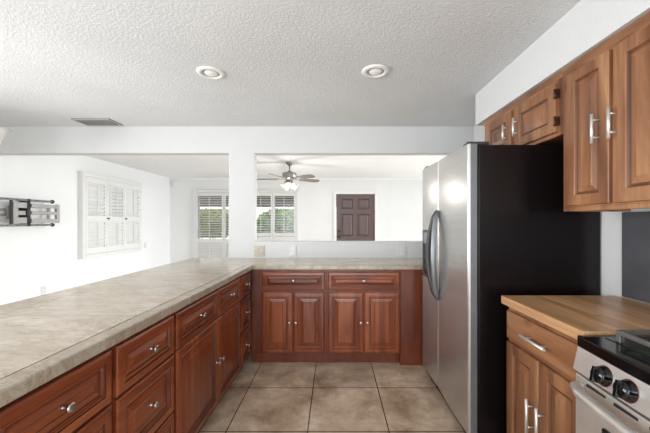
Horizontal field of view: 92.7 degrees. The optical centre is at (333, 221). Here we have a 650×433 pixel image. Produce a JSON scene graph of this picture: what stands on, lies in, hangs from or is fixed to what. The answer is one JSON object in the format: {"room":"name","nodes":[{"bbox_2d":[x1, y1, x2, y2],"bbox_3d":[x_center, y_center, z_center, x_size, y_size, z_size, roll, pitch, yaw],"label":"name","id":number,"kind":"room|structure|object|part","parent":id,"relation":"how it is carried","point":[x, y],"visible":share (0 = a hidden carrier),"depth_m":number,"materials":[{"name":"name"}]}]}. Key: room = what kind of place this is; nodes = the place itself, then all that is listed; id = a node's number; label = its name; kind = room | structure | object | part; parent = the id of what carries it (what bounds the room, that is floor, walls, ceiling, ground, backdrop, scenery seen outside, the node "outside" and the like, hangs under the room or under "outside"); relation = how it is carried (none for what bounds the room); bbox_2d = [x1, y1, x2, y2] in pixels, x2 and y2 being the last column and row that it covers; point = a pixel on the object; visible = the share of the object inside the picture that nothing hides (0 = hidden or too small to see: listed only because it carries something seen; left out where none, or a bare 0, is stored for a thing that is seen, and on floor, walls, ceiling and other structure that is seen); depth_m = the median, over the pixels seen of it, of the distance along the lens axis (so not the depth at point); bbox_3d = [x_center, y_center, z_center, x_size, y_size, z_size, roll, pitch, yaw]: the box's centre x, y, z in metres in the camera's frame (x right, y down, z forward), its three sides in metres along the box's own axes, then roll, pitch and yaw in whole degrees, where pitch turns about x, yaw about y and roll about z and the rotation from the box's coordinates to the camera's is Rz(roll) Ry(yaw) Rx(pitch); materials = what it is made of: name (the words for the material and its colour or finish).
{"room":"kitchen","nodes":[
{"label":"kitchen","id":0,"kind":"room"},
{"bbox_2d":[0,155,169,304],"bbox_3d":[-3.960,0.137,2.450,0.100,2.346,9.900,0,0,0],"label":"wall","id":1,"kind":"structure","parent":0,"point":[32,258],"depth_m":4.43,"materials":[{"name":"paint"}]},
{"bbox_2d":[0,197,59,226],"bbox_3d":[-3.837,-0.110,3.805,0.145,0.362,0.904,0,0,0],"label":"mount","id":2,"kind":"object","parent":1,"relation":"attached to","point":[19,213],"visible":1,"depth_m":3.83,"materials":[{"name":"grey metal"}]},
{"bbox_3d":[-3.895,-0.110,3.656,0.030,0.160,0.606,0,0,0],"label":"wall plate","id":3,"kind":"part","parent":2,"relation":"part of","materials":[{"name":"grey metal"}]},
{"bbox_3d":[-3.799,-0.265,3.777,0.022,0.026,0.813,0,0,0],"label":"rail","id":4,"kind":"part","parent":2,"relation":"part of","materials":[{"name":"black metal"}]},
{"bbox_3d":[-3.799,0.045,3.777,0.022,0.026,0.813,0,0,0],"label":"rail","id":5,"kind":"part","parent":2,"relation":"part of","materials":[{"name":"silver metal"}]},
{"bbox_3d":[-3.784,-0.010,4.054,0.028,0.052,0.363,0,0,0],"label":"arm","id":6,"kind":"part","parent":2,"relation":"part of","materials":[{"name":"grey metal"}]},
{"bbox_3d":[-3.784,-0.110,4.054,0.028,0.040,0.363,0,0,0],"label":"arm","id":7,"kind":"part","parent":2,"relation":"part of","materials":[{"name":"grey metal"}]},
{"bbox_3d":[-3.784,-0.198,4.054,0.028,0.044,0.363,0,0,0],"label":"arm","id":8,"kind":"part","parent":2,"relation":"part of","materials":[{"name":"grey metal"}]},
{"bbox_2d":[41,286,45,294],"bbox_3d":[-3.905,0.930,4.170,0.010,0.118,0.075,0,0,0],"label":"wall outlet","id":9,"kind":"object","parent":1,"relation":"attached to","point":[43,288],"visible":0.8,"depth_m":4.16,"materials":[{"name":"white plastic"}]},
{"bbox_2d":[78,171,142,258],"bbox_3d":[-3.854,-0.096,5.455,0.111,1.342,1.474,0,0,0],"label":"window shutter","id":10,"kind":"object","parent":1,"relation":"attached to","point":[109,232],"visible":1,"depth_m":5.22,"materials":[{"name":"wood"}]},
{"bbox_3d":[-3.847,-0.090,5.008,0.051,1.214,0.441,0,0,0],"label":"panel","id":11,"kind":"part","parent":10,"relation":"part of","materials":[{"name":"white wood"}]},
{"bbox_3d":[-3.847,-0.090,5.453,0.055,1.214,0.440,0,0,0],"label":"panel","id":12,"kind":"part","parent":10,"relation":"part of","materials":[{"name":"white wood"}]},
{"bbox_3d":[-3.847,-0.090,5.899,0.048,1.214,0.445,0,0,0],"label":"panel","id":13,"kind":"part","parent":10,"relation":"part of","materials":[{"name":"white wood"}]},
{"bbox_2d":[0,126,473,341],"bbox_3d":[0.345,0.137,3.440,8.510,2.346,0.120,0,0,0],"label":"wall partition","id":14,"kind":"structure","parent":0,"point":[242,144],"depth_m":3.38,"materials":[{"name":"paint"}]},
{"bbox_2d":[254,246,264,255],"bbox_3d":[-0.815,0.322,3.374,0.118,0.118,0.011,0,0,0],"label":"switch plate","id":15,"kind":"object","parent":14,"relation":"attached to","point":[258,250],"visible":1,"depth_m":3.37,"materials":[{"name":"plastic"}]},
{"bbox_2d":[289,246,295,255],"bbox_3d":[-0.449,0.322,3.375,0.072,0.118,0.010,0,0,0],"label":"wall outlet","id":16,"kind":"object","parent":14,"relation":"attached to","point":[292,249],"visible":1,"depth_m":3.37,"materials":[{"name":"white plastic"}]},
{"bbox_2d":[397,246,405,255],"bbox_3d":[0.736,0.322,3.375,0.090,0.118,0.010,0,0,0],"label":"wall outlet","id":17,"kind":"object","parent":14,"relation":"attached to","point":[401,250],"visible":1,"depth_m":3.37,"materials":[{"name":"white plastic"}]},
{"bbox_2d":[0,0,580,177],"bbox_3d":[0.295,-1.086,2.500,8.610,0.100,10.000,0,0,0],"label":"ceiling","id":18,"kind":"structure","parent":0,"point":[125,62],"depth_m":2.05,"materials":[{"name":"white paint"}]},
{"bbox_2d":[0,127,11,144],"bbox_3d":[-3.169,-0.817,2.750,0.555,0.438,0.613,0,0,0],"label":"hanging lamp","id":19,"kind":"object","parent":18,"relation":"hanging from","point":[3,131],"visible":1,"depth_m":2.75,"materials":[{"name":"white"}]},
{"bbox_2d":[71,118,122,125],"bbox_3d":[-2.454,-1.027,3.220,0.380,0.018,0.210,0,0,0],"label":"ceiling vent","id":20,"kind":"object","parent":18,"relation":"in","point":[86,121],"visible":1,"depth_m":3.18,"materials":[{"name":"grey metal"}]},
{"bbox_2d":[196,66,224,79],"bbox_3d":[-0.855,-1.028,2.155,0.187,0.016,0.187,0,0,0],"label":"recessed light","id":21,"kind":"object","parent":18,"relation":"in","point":[209,72],"visible":1,"depth_m":2.14,"materials":[{"name":"white metal"}]},
{"bbox_2d":[257,162,319,189],"bbox_3d":[-0.817,-0.800,5.441,1.107,0.471,1.138,0,0,0],"label":"ceiling fan","id":22,"kind":"object","parent":18,"relation":"hanging from","point":[289,176],"visible":1,"depth_m":5.37,"materials":[{"name":"grey metal"}]},
{"bbox_3d":[-0.870,-0.627,5.359,0.127,0.126,0.116,0,0,0],"label":"lamp shade","id":23,"kind":"part","parent":22,"relation":"part of","materials":[{"name":"white glass"}]},
{"bbox_3d":[-0.477,-0.746,5.176,0.390,0.041,0.134,0,0,40],"label":"blade","id":24,"kind":"part","parent":22,"relation":"part of","materials":[{"name":"wood"}]},
{"bbox_3d":[-0.445,-0.746,5.639,0.390,0.041,0.134,0,0,-32],"label":"blade","id":25,"kind":"part","parent":22,"relation":"part of","materials":[{"name":"wood"}]},
{"bbox_2d":[362,64,388,77],"bbox_3d":[0.286,-1.028,2.134,0.187,0.016,0.187,0,0,0],"label":"recessed light","id":26,"kind":"object","parent":18,"relation":"in","point":[375,70],"visible":1,"depth_m":2.11,"materials":[{"name":"white metal"}]},
{"bbox_2d":[170,180,422,262],"bbox_3d":[0.295,0.137,7.450,8.610,2.346,0.100,0,0,0],"label":"wall","id":27,"kind":"structure","parent":0,"point":[400,202],"depth_m":7.40,"materials":[{"name":"paint"}]},
{"bbox_2d":[198,196,199,238],"bbox_3d":[-2.820,0.165,7.470,0.900,1.690,0.040,0,0,0],"label":"window","id":28,"kind":"structure","parent":27,"relation":"in","point":[198,196],"depth_m":7.45,"materials":[{"name":"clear glass"}]},
{"bbox_2d":[193,190,228,257],"bbox_3d":[-2.820,0.159,7.367,1.064,1.822,0.077,0,0,0],"label":"window shutter","id":29,"kind":"object","parent":27,"relation":"attached to","point":[202,248],"visible":0.55,"depth_m":7.36,"materials":[{"name":"white wood"}]},
{"bbox_3d":[-2.951,-0.101,7.334,0.012,0.962,0.012,0,0,0],"label":"tilt rod","id":30,"kind":"part","parent":29,"relation":"part of","materials":[{"name":"white wood"}]},
{"bbox_3d":[-2.488,0.165,7.372,0.256,1.694,0.067,0,0,0],"label":"panel","id":31,"kind":"part","parent":29,"relation":"part of","materials":[{"name":"white wood"}]},
{"bbox_3d":[-2.488,-0.101,7.334,0.012,0.962,0.012,0,0,0],"label":"tilt rod","id":32,"kind":"part","parent":29,"relation":"part of","materials":[{"name":"white wood"}]},
{"bbox_2d":[200,196,293,206],"bbox_3d":[-1.900,-0.780,8.500,6.200,0.660,2.000,0,0,0],"label":"roof","id":33,"kind":"structure","parent":27,"relation":"attached to","point":[258,197],"depth_m":9.40,"materials":[{"name":"paint"}]},
{"bbox_2d":[257,190,298,240],"bbox_3d":[-1.455,-0.111,7.367,1.234,1.282,0.077,0,0,0],"label":"window shutter","id":34,"kind":"object","parent":27,"relation":"attached to","point":[272,236],"visible":0.63,"depth_m":7.36,"materials":[{"name":"white wood"}]},
{"bbox_3d":[-1.731,-0.105,7.372,0.542,1.154,0.067,0,0,0],"label":"panel","id":35,"kind":"part","parent":34,"relation":"part of","materials":[{"name":"white wood"}]},
{"bbox_3d":[-1.183,-0.105,7.372,0.546,1.154,0.067,0,0,0],"label":"panel","id":36,"kind":"part","parent":34,"relation":"part of","materials":[{"name":"white wood"}]},
{"bbox_2d":[169,178,422,179],"bbox_3d":[0.345,-1.011,7.380,8.510,0.050,0.040,0,0,0],"label":"trim","id":37,"kind":"structure","parent":27,"relation":"attached to","point":[169,178],"depth_m":7.37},
{"bbox_2d":[336,194,374,240],"bbox_3d":[0.512,0.327,7.394,0.917,1.956,0.115,0,0,0],"label":"door","id":38,"kind":"structure","parent":27,"relation":"in","point":[355,213],"depth_m":7.41,"materials":[{"name":"paint"}]},
{"bbox_2d":[333,191,377,240],"bbox_3d":[0.512,0.295,7.391,1.055,2.030,0.018,0,0,0],"label":"trim","id":39,"kind":"structure","parent":27,"relation":"attached to","point":[334,192],"depth_m":7.38,"materials":[{"name":"white wood"}]},
{"bbox_2d":[199,342,464,432],"bbox_3d":[0.295,1.360,2.500,8.610,0.100,10.000,0,0,0],"label":"floor","id":40,"kind":"structure","parent":0,"point":[264,397],"depth_m":2.27,"materials":[{"name":"tile"}]},
{"bbox_2d":[0,348,111,432],"bbox_3d":[-1.058,0.874,0.901,0.610,0.872,0.420,0,0,1],"label":"base cabinet","id":41,"kind":"object","parent":40,"relation":"on","point":[78,400],"visible":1,"depth_m":0.92,"materials":[{"name":"brown wood"}]},
{"bbox_3d":[-0.769,0.537,0.895,0.032,0.028,0.028,0,0,1],"label":"knob","id":42,"kind":"part","parent":41,"relation":"part of","materials":[{"name":"grey metal"}]},
{"bbox_3d":[-0.793,0.781,0.896,0.020,0.267,0.396,0,0,1],"label":"drawer","id":43,"kind":"part","parent":41,"relation":"part of","materials":[{"name":"brown wood"}]},
{"bbox_2d":[110,314,173,432],"bbox_3d":[-1.050,0.874,1.317,0.610,0.872,0.407,0,0,1],"label":"base cabinet","id":44,"kind":"object","parent":40,"relation":"on","point":[142,401],"visible":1,"depth_m":1.28,"materials":[{"name":"brown wood"}]},
{"bbox_3d":[-0.784,0.781,1.312,0.020,0.267,0.384,0,0,1],"label":"drawer","id":45,"kind":"part","parent":44,"relation":"part of","materials":[{"name":"brown wood"}]},
{"bbox_3d":[-0.784,0.543,1.312,0.020,0.183,0.384,0,0,1],"label":"drawer","id":46,"kind":"part","parent":44,"relation":"part of","materials":[{"name":"brown wood"}]},
{"bbox_3d":[-0.780,0.781,1.312,0.006,0.173,0.290,0,0,1],"label":"rope moulding","id":47,"kind":"part","parent":44,"relation":"part of","materials":[{"name":"brown wood"}]},
{"bbox_3d":[-0.780,0.543,1.312,0.006,0.104,0.304,0,0,1],"label":"rope moulding","id":48,"kind":"part","parent":44,"relation":"part of","materials":[{"name":"brown wood"}]},
{"bbox_3d":[-0.760,0.775,1.311,0.032,0.028,0.028,0,0,1],"label":"knob","id":49,"kind":"part","parent":44,"relation":"part of","materials":[{"name":"grey metal"}]},
{"bbox_3d":[-0.760,0.537,1.311,0.032,0.028,0.028,0,0,1],"label":"knob","id":50,"kind":"part","parent":44,"relation":"part of","materials":[{"name":"grey metal"}]},
{"bbox_3d":[-0.784,1.060,1.312,0.020,0.265,0.384,0,0,1],"label":"drawer","id":51,"kind":"part","parent":44,"relation":"part of","materials":[{"name":"brown wood"}]},
{"bbox_2d":[172,277,239,432],"bbox_3d":[-1.035,0.874,2.019,0.611,0.872,0.995,0,0,1],"label":"base cabinet","id":52,"kind":"object","parent":40,"relation":"on","point":[206,354],"visible":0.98,"depth_m":1.83,"materials":[{"name":"brown wood"}]},
{"bbox_3d":[-0.775,0.543,1.782,0.020,0.183,0.506,0,0,1],"label":"drawer","id":53,"kind":"part","parent":52,"relation":"part of","materials":[{"name":"brown wood"}]},
{"bbox_3d":[-0.775,0.918,1.783,0.020,0.550,0.508,0,0,1],"label":"door","id":54,"kind":"part","parent":52,"relation":"part of","materials":[{"name":"brown wood"}]},
{"bbox_3d":[-0.771,0.543,1.782,0.006,0.104,0.426,0,0,1],"label":"rope moulding","id":55,"kind":"part","parent":52,"relation":"part of","materials":[{"name":"brown wood"}]},
{"bbox_2d":[0,258,421,407],"bbox_3d":[-0.216,0.415,1.873,2.694,0.041,3.067,0,0,1],"label":"countertop","id":56,"kind":"structure","parent":52,"relation":"on","point":[43,337],"depth_m":1.39,"materials":[{"name":"stone"}]},
{"bbox_3d":[-0.790,0.415,1.605,0.062,0.041,2.509,0,0,1],"label":"edge trim","id":57,"kind":"part","parent":56,"relation":"part of","materials":[{"name":"stone"}]},
{"bbox_3d":[0.178,0.415,2.831,1.944,0.041,0.063,0,0,0],"label":"edge trim","id":58,"kind":"part","parent":56,"relation":"part of","materials":[{"name":"stone"}]},
{"bbox_3d":[-0.765,0.543,2.273,0.020,0.183,0.454,0,0,1],"label":"drawer","id":59,"kind":"part","parent":52,"relation":"part of","materials":[{"name":"brown wood"}]},
{"bbox_3d":[-0.765,0.918,2.271,0.020,0.550,0.460,0,0,1],"label":"door","id":60,"kind":"part","parent":52,"relation":"part of","materials":[{"name":"brown wood"}]},
{"bbox_3d":[-0.761,0.543,2.273,0.006,0.104,0.374,0,0,1],"label":"rope moulding","id":61,"kind":"part","parent":52,"relation":"part of","materials":[{"name":"brown wood"}]},
{"bbox_2d":[232,272,250,382],"bbox_3d":[-1.023,0.874,2.662,0.610,0.872,0.286,0,0,1],"label":"base cabinet","id":62,"kind":"object","parent":40,"relation":"on","point":[245,279],"visible":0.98,"depth_m":2.62,"materials":[{"name":"brown wood"}]},
{"bbox_3d":[-0.758,1.060,2.653,0.020,0.265,0.256,0,0,1],"label":"drawer","id":63,"kind":"part","parent":62,"relation":"part of","materials":[{"name":"brown wood"}]},
{"bbox_3d":[-0.758,0.781,2.653,0.020,0.267,0.256,0,0,1],"label":"drawer","id":64,"kind":"part","parent":62,"relation":"part of","materials":[{"name":"brown wood"}]},
{"bbox_3d":[-0.758,0.543,2.653,0.020,0.183,0.256,0,0,1],"label":"drawer","id":65,"kind":"part","parent":62,"relation":"part of","materials":[{"name":"brown wood"}]},
{"bbox_2d":[251,270,326,361],"bbox_3d":[-0.410,0.874,3.075,0.689,0.872,0.590,0,0,0],"label":"base cabinet","id":66,"kind":"object","parent":40,"relation":"on","point":[289,307],"visible":1,"depth_m":2.81,"materials":[{"name":"brown wood"}]},
{"bbox_3d":[-0.514,0.918,2.820,0.277,0.550,0.020,0,0,0],"label":"door","id":67,"kind":"part","parent":66,"relation":"part of","materials":[{"name":"brown wood"}]},
{"bbox_3d":[-0.367,0.541,2.820,0.571,0.167,0.020,0,0,0],"label":"drawer","id":68,"kind":"part","parent":66,"relation":"part of","materials":[{"name":"brown wood"}]},
{"bbox_3d":[-0.367,0.541,2.815,0.500,0.096,0.006,0,0,0],"label":"rope moulding","id":69,"kind":"part","parent":66,"relation":"part of","materials":[{"name":"brown wood"}]},
{"bbox_3d":[-0.228,0.918,2.820,0.285,0.550,0.020,0,0,0],"label":"door","id":70,"kind":"part","parent":66,"relation":"part of","materials":[{"name":"brown wood"}]},
{"bbox_2d":[327,270,399,361],"bbox_3d":[0.270,0.874,3.075,0.670,0.872,0.590,0,0,0],"label":"base cabinet","id":71,"kind":"object","parent":40,"relation":"on","point":[363,306],"visible":0.99,"depth_m":2.81,"materials":[{"name":"brown wood"}]},
{"bbox_3d":[0.107,0.918,2.820,0.322,0.550,0.020,0,0,0],"label":"door","id":72,"kind":"part","parent":71,"relation":"part of","materials":[{"name":"brown wood"}]},
{"bbox_3d":[0.270,0.541,2.820,0.648,0.167,0.020,0,0,0],"label":"drawer","id":73,"kind":"part","parent":71,"relation":"part of","materials":[{"name":"brown wood"}]},
{"bbox_3d":[0.270,0.541,2.815,0.577,0.096,0.006,0,0,0],"label":"rope moulding","id":74,"kind":"part","parent":71,"relation":"part of","materials":[{"name":"brown wood"}]},
{"bbox_3d":[0.435,0.918,2.820,0.318,0.550,0.020,0,0,0],"label":"door","id":75,"kind":"part","parent":71,"relation":"part of","materials":[{"name":"brown wood"}]},
{"bbox_2d":[399,270,423,364],"bbox_3d":[0.878,0.874,3.098,0.544,0.872,0.544,0,0,0],"label":"end panel","id":76,"kind":"object","parent":40,"relation":"on","point":[411,281],"visible":0.24,"depth_m":2.83,"materials":[{"name":"brown wood"}]},
{"bbox_2d":[422,141,599,432],"bbox_3d":[1.103,0.421,2.220,0.830,1.777,0.920,0,0,0],"label":"refrigerator","id":77,"kind":"object","parent":40,"relation":"on","point":[496,224],"visible":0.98,"depth_m":1.76,"materials":[{"name":"silver metal"}]},
{"bbox_3d":[0.755,0.135,2.522,0.009,0.090,0.167,0,0,0],"label":"control panel","id":78,"kind":"part","parent":77,"relation":"part of","materials":[{"name":"grey plastic"}]},
{"bbox_3d":[0.785,0.387,2.475,0.056,1.657,0.409,0,0,0],"label":"freezer door","id":79,"kind":"part","parent":77,"relation":"part of","materials":[{"name":"silver metal"}]},
{"bbox_3d":[0.729,0.245,2.303,0.098,0.653,0.038,0,0,43],"label":"handle","id":80,"kind":"part","parent":77,"relation":"part of","materials":[{"name":"metal"}]},
{"bbox_3d":[0.729,0.245,2.233,0.098,0.653,0.038,0,0,-43],"label":"handle","id":81,"kind":"part","parent":77,"relation":"part of","materials":[{"name":"metal"}]},
{"bbox_3d":[0.785,0.387,2.013,0.056,1.657,0.505,0,0,0],"label":"fridge door","id":82,"kind":"part","parent":77,"relation":"part of","materials":[{"name":"silver metal"}]},
{"bbox_2d":[507,307,579,432],"bbox_3d":[1.186,0.874,1.379,0.631,0.872,0.532,0,0,0],"label":"base cabinet","id":83,"kind":"object","parent":40,"relation":"on","point":[540,357],"visible":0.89,"depth_m":1.37,"materials":[{"name":"brown wood"}]},
{"bbox_3d":[0.917,0.905,1.508,0.019,0.560,0.251,0,0,0],"label":"door","id":84,"kind":"part","parent":83,"relation":"part of","materials":[{"name":"brown wood"}]},
{"bbox_3d":[0.890,0.890,1.414,0.038,0.160,0.013,0,0,0],"label":"bar pull","id":85,"kind":"part","parent":83,"relation":"part of","materials":[{"name":"silver metal"}]},
{"bbox_3d":[0.890,0.538,1.379,0.038,0.013,0.170,0,0,0],"label":"bar pull","id":86,"kind":"part","parent":83,"relation":"part of","materials":[{"name":"silver metal"}]},
{"bbox_3d":[0.890,0.890,1.344,0.038,0.160,0.013,0,0,0],"label":"bar pull","id":87,"kind":"part","parent":83,"relation":"part of","materials":[{"name":"silver metal"}]},
{"bbox_3d":[0.917,0.537,1.379,0.019,0.145,0.508,0,0,0],"label":"drawer","id":88,"kind":"part","parent":83,"relation":"part of","materials":[{"name":"brown wood"}]},
{"bbox_3d":[0.917,0.905,1.250,0.019,0.560,0.251,0,0,0],"label":"door","id":89,"kind":"part","parent":83,"relation":"part of","materials":[{"name":"brown wood"}]},
{"bbox_2d":[501,295,649,339],"bbox_3d":[1.200,0.416,1.385,0.614,0.043,0.549,0,0,0],"label":"countertop","id":90,"kind":"structure","parent":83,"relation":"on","point":[573,316],"depth_m":1.36,"materials":[{"name":"brown wood"}]},
{"bbox_2d":[569,330,649,432],"bbox_3d":[1.138,0.835,0.731,0.736,0.950,0.755,0,0,0],"label":"gas range","id":91,"kind":"object","parent":40,"relation":"on","point":[611,389],"visible":1,"depth_m":0.96,"materials":[{"name":"metal"}]},
{"bbox_3d":[0.839,0.487,0.976,0.038,0.060,0.060,0,0,0],"label":"knob","id":92,"kind":"part","parent":91,"relation":"part of","materials":[{"name":"black plastic"}]},
{"bbox_3d":[0.818,0.568,0.731,0.097,0.031,0.726,0,0,0],"label":"oven handle","id":93,"kind":"part","parent":91,"relation":"part of","materials":[{"name":"metal"}]},
{"bbox_3d":[0.876,0.484,0.731,0.083,0.080,0.755,0,0,0],"label":"control panel","id":94,"kind":"part","parent":91,"relation":"part of","materials":[{"name":"metal"}]},
{"bbox_3d":[0.880,0.817,0.731,0.072,0.557,0.755,0,0,0],"label":"oven door","id":95,"kind":"part","parent":91,"relation":"part of","materials":[{"name":"metal"}]},
{"bbox_2d":[577,335,649,384],"bbox_3d":[1.169,0.424,0.731,0.638,0.039,0.755,0,0,0],"label":"cooktop","id":96,"kind":"object","parent":91,"relation":"in","point":[630,359],"depth_m":0.97,"materials":[{"name":"black glass"}]},
{"bbox_3d":[0.835,0.487,0.890,0.038,0.060,0.060,0,0,0],"label":"knob","id":97,"kind":"part","parent":91,"relation":"part of","materials":[{"name":"black plastic"}]},
{"bbox_2d":[474,126,649,303],"bbox_3d":[1.575,0.137,0.440,0.100,2.346,5.880,0,0,0],"label":"wall","id":98,"kind":"structure","parent":0,"point":[610,222],"depth_m":1.71,"materials":[{"name":"paint"}]},
{"bbox_2d":[561,12,649,211],"bbox_3d":[1.328,-0.417,1.299,0.389,0.733,0.618,0,0,0],"label":"upper cabinet","id":99,"kind":"object","parent":98,"relation":"attached to","point":[607,89],"visible":1,"depth_m":1.32,"materials":[{"name":"brown wood"}]},
{"bbox_3d":[1.181,-0.406,1.444,0.019,0.657,0.239,0,0,0],"label":"door","id":100,"kind":"part","parent":99,"relation":"part of","materials":[{"name":"brown wood"}]},
{"bbox_3d":[1.153,-0.410,1.372,0.038,0.130,0.013,0,0,0],"label":"bar pull","id":101,"kind":"part","parent":99,"relation":"part of","materials":[{"name":"silver metal"}]},
{"bbox_3d":[1.153,-0.410,1.288,0.038,0.130,0.013,0,0,0],"label":"bar pull","id":102,"kind":"part","parent":99,"relation":"part of","materials":[{"name":"silver metal"}]},
{"bbox_3d":[1.181,-0.406,1.166,0.019,0.657,0.272,0,0,0],"label":"door","id":103,"kind":"part","parent":99,"relation":"part of","materials":[{"name":"brown wood"}]},
{"bbox_2d":[622,211,649,302],"bbox_3d":[1.516,0.172,0.864,0.014,0.440,1.527,0,0,0],"label":"backsplash panel","id":104,"kind":"object","parent":98,"relation":"attached to","point":[635,225],"visible":1,"depth_m":1.55,"materials":[{"name":"stone"}]},
{"bbox_2d":[475,0,649,125],"bbox_3d":[1.341,-0.910,0.018,0.368,0.251,5.035,0,0,0],"label":"soffit","id":105,"kind":"structure","parent":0,"point":[589,23],"depth_m":1.59,"materials":[{"name":"paint"}]},
{"bbox_2d":[483,71,563,144],"bbox_3d":[1.328,-0.620,2.027,0.389,0.329,0.837,0,0,0],"label":"upper cabinet","id":106,"kind":"object","parent":105,"relation":"attached to","point":[537,117],"visible":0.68,"depth_m":1.84,"materials":[{"name":"brown wood"}]},
{"bbox_3d":[1.181,-0.605,2.225,0.019,0.260,0.330,0,0,0],"label":"door","id":107,"kind":"part","parent":106,"relation":"part of","materials":[{"name":"brown wood"}]},
{"bbox_3d":[1.153,-0.598,2.095,0.038,0.115,0.013,0,0,0],"label":"bar pull","id":108,"kind":"part","parent":106,"relation":"part of","materials":[{"name":"silver metal"}]},
{"bbox_3d":[1.153,-0.600,1.975,0.038,0.120,0.013,0,0,0],"label":"bar pull","id":109,"kind":"part","parent":106,"relation":"part of","materials":[{"name":"silver metal"}]},
{"bbox_3d":[1.181,-0.605,1.829,0.019,0.260,0.367,0,0,0],"label":"door","id":110,"kind":"part","parent":106,"relation":"part of","materials":[{"name":"brown wood"}]},
{"label":"outside","id":111,"kind":"structure","parent":0,"visible":0},
{"bbox_3d":[-0.200,1.380,11.750,17.600,0.100,8.500,0,0,0],"label":"patio","id":112,"kind":"object","parent":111,"visible":0},
{"bbox_2d":[200,208,227,238],"bbox_3d":[-4.291,0.408,10.998,2.703,1.861,1.364,0,0,0],"label":"bush","id":113,"kind":"object","parent":112,"relation":"on","point":[205,208],"visible":0.2,"depth_m":10.55,"materials":[{"name":"green plant"}]},
{"bbox_2d":[257,208,293,232],"bbox_3d":[-1.753,0.429,10.402,1.983,1.816,1.224,0,0,0],"label":"shrub","id":114,"kind":"object","parent":112,"relation":"on","point":[268,211],"visible":0.22,"depth_m":10.00,"materials":[{"name":"green plant"}]}
]}

